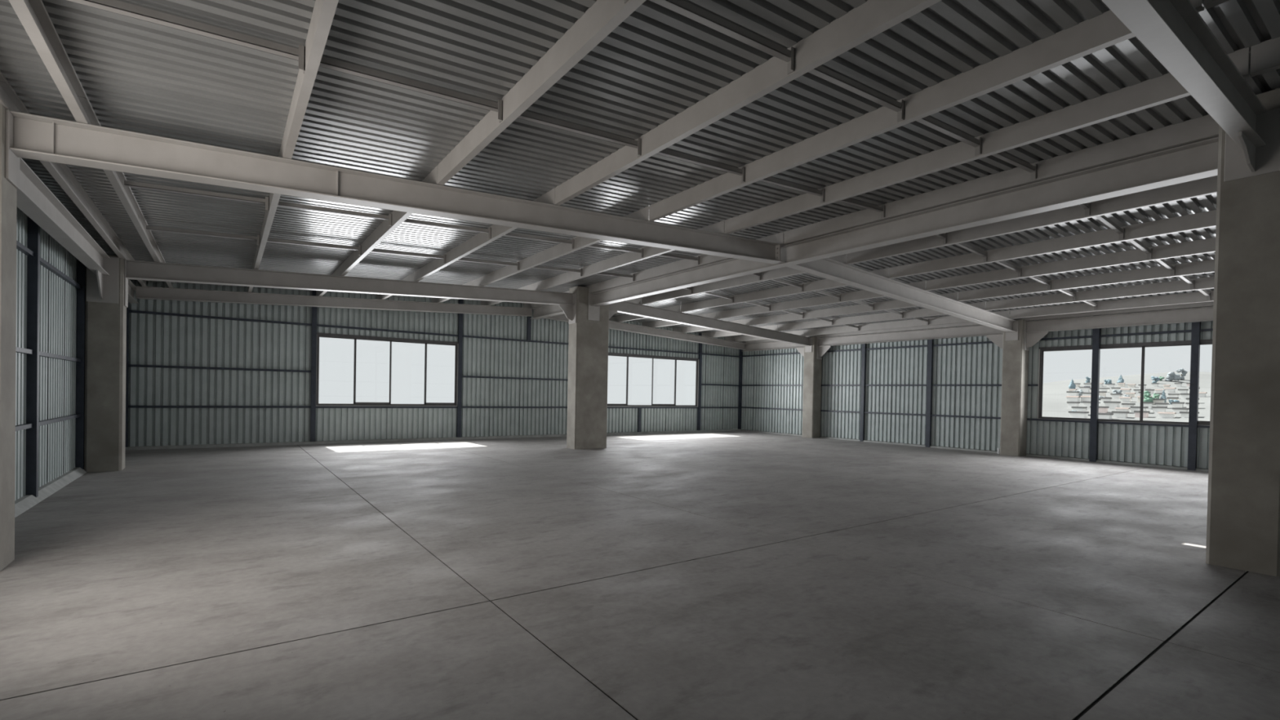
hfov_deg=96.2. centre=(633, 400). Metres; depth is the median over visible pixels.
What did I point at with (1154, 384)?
house
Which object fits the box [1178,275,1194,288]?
strut
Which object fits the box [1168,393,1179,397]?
house
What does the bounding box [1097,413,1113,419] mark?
house
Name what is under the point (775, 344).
girder
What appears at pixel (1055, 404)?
ground
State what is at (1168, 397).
house
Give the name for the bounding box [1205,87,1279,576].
concrete column
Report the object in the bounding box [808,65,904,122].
strut
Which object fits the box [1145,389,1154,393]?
house
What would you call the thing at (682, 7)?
strut
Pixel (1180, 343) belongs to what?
window
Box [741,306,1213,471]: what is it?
wall
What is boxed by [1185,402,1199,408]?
house
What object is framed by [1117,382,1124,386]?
house
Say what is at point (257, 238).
strut
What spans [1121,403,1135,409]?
house
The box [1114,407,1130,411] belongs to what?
house
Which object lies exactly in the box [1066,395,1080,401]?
house
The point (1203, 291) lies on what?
strut
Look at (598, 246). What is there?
strut
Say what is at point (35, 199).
girder
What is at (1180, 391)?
house
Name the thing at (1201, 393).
house
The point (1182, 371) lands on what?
tree
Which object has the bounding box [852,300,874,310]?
strut
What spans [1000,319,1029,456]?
concrete column
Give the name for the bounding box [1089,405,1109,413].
house
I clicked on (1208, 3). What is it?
ceiling beam
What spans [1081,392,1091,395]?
house
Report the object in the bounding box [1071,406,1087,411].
house
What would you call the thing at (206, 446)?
baseboard
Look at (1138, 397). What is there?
house
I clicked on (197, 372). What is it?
wall
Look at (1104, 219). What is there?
strut
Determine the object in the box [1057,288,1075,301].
strut
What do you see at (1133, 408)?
house
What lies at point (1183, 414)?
house
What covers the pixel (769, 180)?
strut
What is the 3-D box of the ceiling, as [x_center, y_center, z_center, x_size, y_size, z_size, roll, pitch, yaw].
[3.337,-2.873,9.994,21.600,0.659,24.700,1,1,-36]
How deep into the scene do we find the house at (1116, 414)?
115.69 m
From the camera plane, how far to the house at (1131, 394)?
152.45 m
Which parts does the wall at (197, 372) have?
post, cladding panel, cladding panel, cladding panel, cladding panel, cladding panel, post, cladding panel, cladding panel, cladding panel, cladding panel, cladding panel, cladding panel, cladding panel, cladding panel, cladding panel, post, cladding panel, cladding panel, post, cladding panel, cladding panel, cladding panel, cladding panel, cladding panel, cladding panel, post, cladding panel, cladding panel, cladding panel, cladding panel, cladding panel, cladding panel, post, cladding panel, cladding panel, cladding panel, post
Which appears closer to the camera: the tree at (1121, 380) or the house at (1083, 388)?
the house at (1083, 388)
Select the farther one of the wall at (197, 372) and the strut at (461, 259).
the wall at (197, 372)
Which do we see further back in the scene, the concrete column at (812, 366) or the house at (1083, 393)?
the house at (1083, 393)
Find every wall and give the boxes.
[14,207,85,500]
[124,280,742,447]
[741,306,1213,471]
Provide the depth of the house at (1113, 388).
179.63 m
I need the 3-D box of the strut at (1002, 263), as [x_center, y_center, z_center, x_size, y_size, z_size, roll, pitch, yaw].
[7.444,-2.695,11.540,1.494,0.231,0.066,1,1,-36]
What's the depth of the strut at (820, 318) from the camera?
19.04 m
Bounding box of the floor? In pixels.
[0,431,1279,719]
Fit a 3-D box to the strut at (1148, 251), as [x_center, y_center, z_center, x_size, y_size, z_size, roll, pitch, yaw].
[8.641,-2.653,9.864,1.494,0.231,0.066,1,1,-36]
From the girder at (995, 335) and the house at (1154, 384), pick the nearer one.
the girder at (995, 335)
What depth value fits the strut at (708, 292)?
16.26 m
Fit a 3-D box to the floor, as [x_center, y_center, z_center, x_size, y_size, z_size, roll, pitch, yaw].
[3.251,1.671,10.046,21.500,0.250,24.600,1,1,-36]
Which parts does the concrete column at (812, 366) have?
plate, plate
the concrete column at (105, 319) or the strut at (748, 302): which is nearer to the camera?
the concrete column at (105, 319)
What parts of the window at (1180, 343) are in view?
sash, sash, sash, sash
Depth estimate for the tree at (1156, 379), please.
220.62 m
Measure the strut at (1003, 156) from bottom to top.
0.180 m
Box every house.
[1066,391,1079,395]
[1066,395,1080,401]
[1066,401,1079,408]
[1067,388,1077,391]
[1068,411,1088,418]
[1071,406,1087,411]
[1079,386,1090,391]
[1080,395,1090,401]
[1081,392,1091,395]
[1082,401,1090,408]
[1083,382,1091,387]
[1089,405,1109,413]
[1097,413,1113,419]
[1098,391,1106,397]
[1099,387,1110,392]
[1099,397,1111,404]
[1103,400,1120,408]
[1106,383,1115,387]
[1110,393,1122,398]
[1111,387,1120,392]
[1111,411,1128,417]
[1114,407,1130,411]
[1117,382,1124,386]
[1119,396,1132,402]
[1120,388,1131,393]
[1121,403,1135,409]
[1124,392,1135,397]
[1128,383,1135,387]
[1130,406,1148,413]
[1133,389,1140,393]
[1133,410,1149,417]
[1136,395,1152,402]
[1143,401,1153,408]
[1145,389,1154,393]
[1151,382,1159,386]
[1151,406,1167,413]
[1152,398,1165,404]
[1154,389,1164,392]
[1154,402,1168,406]
[1157,412,1177,417]
[1163,384,1170,388]
[1164,387,1176,392]
[1166,396,1178,402]
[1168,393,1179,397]
[1170,401,1184,407]
[1172,407,1189,413]
[1174,382,1182,386]
[1177,389,1188,393]
[1179,393,1189,399]
[1179,411,1199,417]
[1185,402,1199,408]
[1198,391,1207,397]
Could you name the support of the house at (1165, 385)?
on the ground
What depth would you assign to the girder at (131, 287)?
13.37 m
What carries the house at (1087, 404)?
on the ground
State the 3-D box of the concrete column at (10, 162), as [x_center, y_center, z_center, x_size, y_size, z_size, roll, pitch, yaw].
[-5.612,-0.536,4.828,0.532,3.948,0.554,1,1,-36]
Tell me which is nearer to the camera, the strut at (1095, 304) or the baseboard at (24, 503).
the baseboard at (24, 503)
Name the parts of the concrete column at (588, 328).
plate, plate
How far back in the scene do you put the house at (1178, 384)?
211.39 m
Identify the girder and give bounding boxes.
[17,157,110,299]
[128,279,138,303]
[530,304,564,319]
[591,136,1218,306]
[742,341,804,356]
[817,324,1003,357]
[1026,306,1213,347]
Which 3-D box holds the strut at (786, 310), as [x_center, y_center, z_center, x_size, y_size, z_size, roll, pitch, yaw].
[4.797,-2.738,17.945,1.494,0.231,0.066,1,1,-36]
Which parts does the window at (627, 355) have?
sash, sash, sash, edge trim, sash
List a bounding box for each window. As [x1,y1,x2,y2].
[315,332,457,406]
[607,352,698,407]
[1037,339,1212,425]
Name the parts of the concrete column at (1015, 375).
plate, plate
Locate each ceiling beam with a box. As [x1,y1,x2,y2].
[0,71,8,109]
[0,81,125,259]
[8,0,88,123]
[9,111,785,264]
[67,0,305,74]
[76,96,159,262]
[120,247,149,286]
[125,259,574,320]
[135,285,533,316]
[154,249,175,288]
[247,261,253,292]
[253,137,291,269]
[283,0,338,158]
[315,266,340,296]
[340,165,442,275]
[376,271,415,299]
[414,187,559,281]
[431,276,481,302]
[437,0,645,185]
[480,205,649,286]
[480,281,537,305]
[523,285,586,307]
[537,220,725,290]
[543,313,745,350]
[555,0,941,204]
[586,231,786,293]
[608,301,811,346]
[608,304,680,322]
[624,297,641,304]
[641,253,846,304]
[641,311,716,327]
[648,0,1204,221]
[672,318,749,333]
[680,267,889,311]
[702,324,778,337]
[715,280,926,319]
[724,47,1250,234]
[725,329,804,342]
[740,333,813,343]
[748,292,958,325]
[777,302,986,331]
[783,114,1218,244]
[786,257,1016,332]
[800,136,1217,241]
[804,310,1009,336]
[813,317,1018,337]
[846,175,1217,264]
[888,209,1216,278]
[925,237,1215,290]
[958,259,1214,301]
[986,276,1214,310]
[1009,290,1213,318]
[1019,301,1213,320]
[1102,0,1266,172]
[1204,0,1229,8]
[1249,36,1279,76]
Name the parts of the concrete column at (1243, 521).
plate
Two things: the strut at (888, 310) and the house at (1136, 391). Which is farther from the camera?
the house at (1136, 391)
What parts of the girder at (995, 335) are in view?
haunch plate, haunch plate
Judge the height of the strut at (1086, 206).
0.228 m
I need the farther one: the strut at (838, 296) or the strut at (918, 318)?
the strut at (918, 318)
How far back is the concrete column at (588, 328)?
16.35 m
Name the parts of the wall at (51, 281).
cladding panel, post, cladding panel, cladding panel, cladding panel, post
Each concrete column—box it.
[0,103,20,571]
[84,253,128,472]
[566,284,608,448]
[802,336,822,438]
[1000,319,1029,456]
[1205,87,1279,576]
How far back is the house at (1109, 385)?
206.82 m
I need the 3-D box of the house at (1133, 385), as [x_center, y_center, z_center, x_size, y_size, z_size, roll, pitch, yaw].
[181.115,-4.990,208.825,2.033,1.677,2.192,1,1,-36]
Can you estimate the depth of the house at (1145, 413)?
114.40 m
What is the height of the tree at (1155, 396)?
2.520 m
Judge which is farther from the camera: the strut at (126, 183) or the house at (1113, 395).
the house at (1113, 395)
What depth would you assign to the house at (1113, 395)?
150.23 m
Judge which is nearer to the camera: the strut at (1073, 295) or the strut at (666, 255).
the strut at (666, 255)
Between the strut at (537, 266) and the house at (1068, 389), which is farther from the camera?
the house at (1068, 389)
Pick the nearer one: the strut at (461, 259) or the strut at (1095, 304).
the strut at (461, 259)
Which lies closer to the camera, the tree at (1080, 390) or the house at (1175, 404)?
the house at (1175, 404)
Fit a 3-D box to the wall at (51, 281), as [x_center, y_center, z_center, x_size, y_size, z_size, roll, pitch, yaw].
[-5.355,-0.569,3.843,0.185,4.245,24.500,1,1,-36]
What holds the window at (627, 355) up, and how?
in the wall at (197, 372)
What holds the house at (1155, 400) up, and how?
on the ground
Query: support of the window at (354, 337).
in the wall at (197, 372)
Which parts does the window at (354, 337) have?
sash, sash, edge trim, sash, sash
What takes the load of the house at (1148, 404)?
on the ground
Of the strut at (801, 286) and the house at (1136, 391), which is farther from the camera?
the house at (1136, 391)
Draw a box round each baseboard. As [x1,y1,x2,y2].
[14,467,86,517]
[124,429,740,450]
[740,429,1208,471]
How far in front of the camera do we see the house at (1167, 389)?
180.50 m
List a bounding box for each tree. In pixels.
[1068,378,1075,388]
[1075,389,1083,395]
[1084,376,1090,382]
[1104,379,1111,384]
[1112,389,1122,393]
[1116,374,1124,383]
[1143,391,1153,402]
[1151,376,1159,382]
[1152,393,1159,398]
[1160,388,1166,402]
[1164,372,1181,381]
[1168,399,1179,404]
[1176,368,1187,380]
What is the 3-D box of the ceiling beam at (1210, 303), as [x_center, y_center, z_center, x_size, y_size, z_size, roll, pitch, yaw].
[12.967,-2.332,14.153,0.075,0.230,6.118,1,1,-36]
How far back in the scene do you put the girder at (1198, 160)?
7.97 m
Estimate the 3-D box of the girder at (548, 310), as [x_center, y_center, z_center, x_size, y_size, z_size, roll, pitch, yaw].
[-2.441,-2.893,18.200,0.240,0.338,3.393,1,1,-36]
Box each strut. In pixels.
[124,180,269,211]
[146,225,260,245]
[266,237,360,255]
[277,200,391,226]
[319,56,502,123]
[370,248,445,263]
[403,218,491,239]
[457,257,519,271]
[503,232,573,248]
[518,111,641,157]
[533,265,582,276]
[588,244,643,257]
[595,271,634,281]
[649,0,795,74]
[656,148,745,183]
[658,253,699,265]
[683,286,693,293]
[704,291,733,302]
[744,301,770,311]
[751,272,760,280]
[760,177,825,203]
[771,278,803,291]
[780,309,803,318]
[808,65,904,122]
[813,289,840,301]
[814,317,832,324]
[838,198,885,217]
[844,324,858,330]
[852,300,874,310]
[884,309,902,318]
[912,317,928,324]
[916,115,982,155]
[935,232,946,244]
[955,242,987,262]
[992,151,1036,180]
[995,260,1022,276]
[1028,275,1051,289]
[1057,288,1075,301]
[1078,202,1090,216]
[1083,300,1097,310]
[1096,215,1124,239]
[1128,239,1151,259]
[1155,258,1175,275]
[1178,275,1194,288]
[1197,288,1210,300]
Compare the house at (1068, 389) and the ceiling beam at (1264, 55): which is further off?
the house at (1068, 389)
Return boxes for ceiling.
[0,0,1279,337]
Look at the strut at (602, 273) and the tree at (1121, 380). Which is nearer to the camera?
the strut at (602, 273)
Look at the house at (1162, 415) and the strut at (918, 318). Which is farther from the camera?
the house at (1162, 415)
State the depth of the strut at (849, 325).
19.96 m
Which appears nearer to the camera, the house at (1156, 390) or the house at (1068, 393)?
the house at (1068, 393)
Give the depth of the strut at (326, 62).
4.85 m
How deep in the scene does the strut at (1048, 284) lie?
12.65 m
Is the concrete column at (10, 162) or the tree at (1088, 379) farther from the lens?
the tree at (1088, 379)
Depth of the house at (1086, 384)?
209.95 m
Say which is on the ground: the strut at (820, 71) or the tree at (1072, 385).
the tree at (1072, 385)
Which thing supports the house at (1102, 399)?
on the ground
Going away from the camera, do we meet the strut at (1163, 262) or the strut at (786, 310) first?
the strut at (1163, 262)
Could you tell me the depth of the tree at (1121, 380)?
217.47 m
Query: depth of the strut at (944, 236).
10.09 m
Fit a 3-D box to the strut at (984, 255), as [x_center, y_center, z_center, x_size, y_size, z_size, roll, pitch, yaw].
[6.168,-2.789,10.626,1.494,0.231,0.066,1,1,-36]
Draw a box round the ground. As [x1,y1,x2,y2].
[1042,371,1211,422]
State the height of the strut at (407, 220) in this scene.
0.180 m
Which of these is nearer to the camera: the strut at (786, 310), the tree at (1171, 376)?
the strut at (786, 310)
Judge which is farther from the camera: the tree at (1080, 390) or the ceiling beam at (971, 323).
the tree at (1080, 390)
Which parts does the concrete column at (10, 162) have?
plate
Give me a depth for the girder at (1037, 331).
14.88 m
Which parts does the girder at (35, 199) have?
haunch plate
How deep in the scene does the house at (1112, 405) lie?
128.62 m
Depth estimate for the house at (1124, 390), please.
172.24 m
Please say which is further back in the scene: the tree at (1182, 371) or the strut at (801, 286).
the tree at (1182, 371)
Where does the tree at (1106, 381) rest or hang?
on the ground
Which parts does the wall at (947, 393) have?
cladding panel, cladding panel, cladding panel, cladding panel, cladding panel, cladding panel, post, cladding panel, cladding panel, post, cladding panel, cladding panel, cladding panel, cladding panel, cladding panel, cladding panel, post, cladding panel, cladding panel, cladding panel, cladding panel, post, cladding panel, cladding panel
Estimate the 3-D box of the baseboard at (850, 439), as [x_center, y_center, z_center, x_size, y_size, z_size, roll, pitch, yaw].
[11.898,1.614,16.222,0.150,0.050,24.500,1,1,-36]
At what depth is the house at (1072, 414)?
116.43 m
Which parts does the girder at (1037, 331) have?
haunch plate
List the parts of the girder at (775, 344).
haunch plate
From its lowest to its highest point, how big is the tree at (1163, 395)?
3.726 m
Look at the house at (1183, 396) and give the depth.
139.48 m
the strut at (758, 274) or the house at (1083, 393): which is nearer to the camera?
the strut at (758, 274)
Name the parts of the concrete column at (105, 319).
plate, plate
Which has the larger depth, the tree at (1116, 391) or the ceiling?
the tree at (1116, 391)

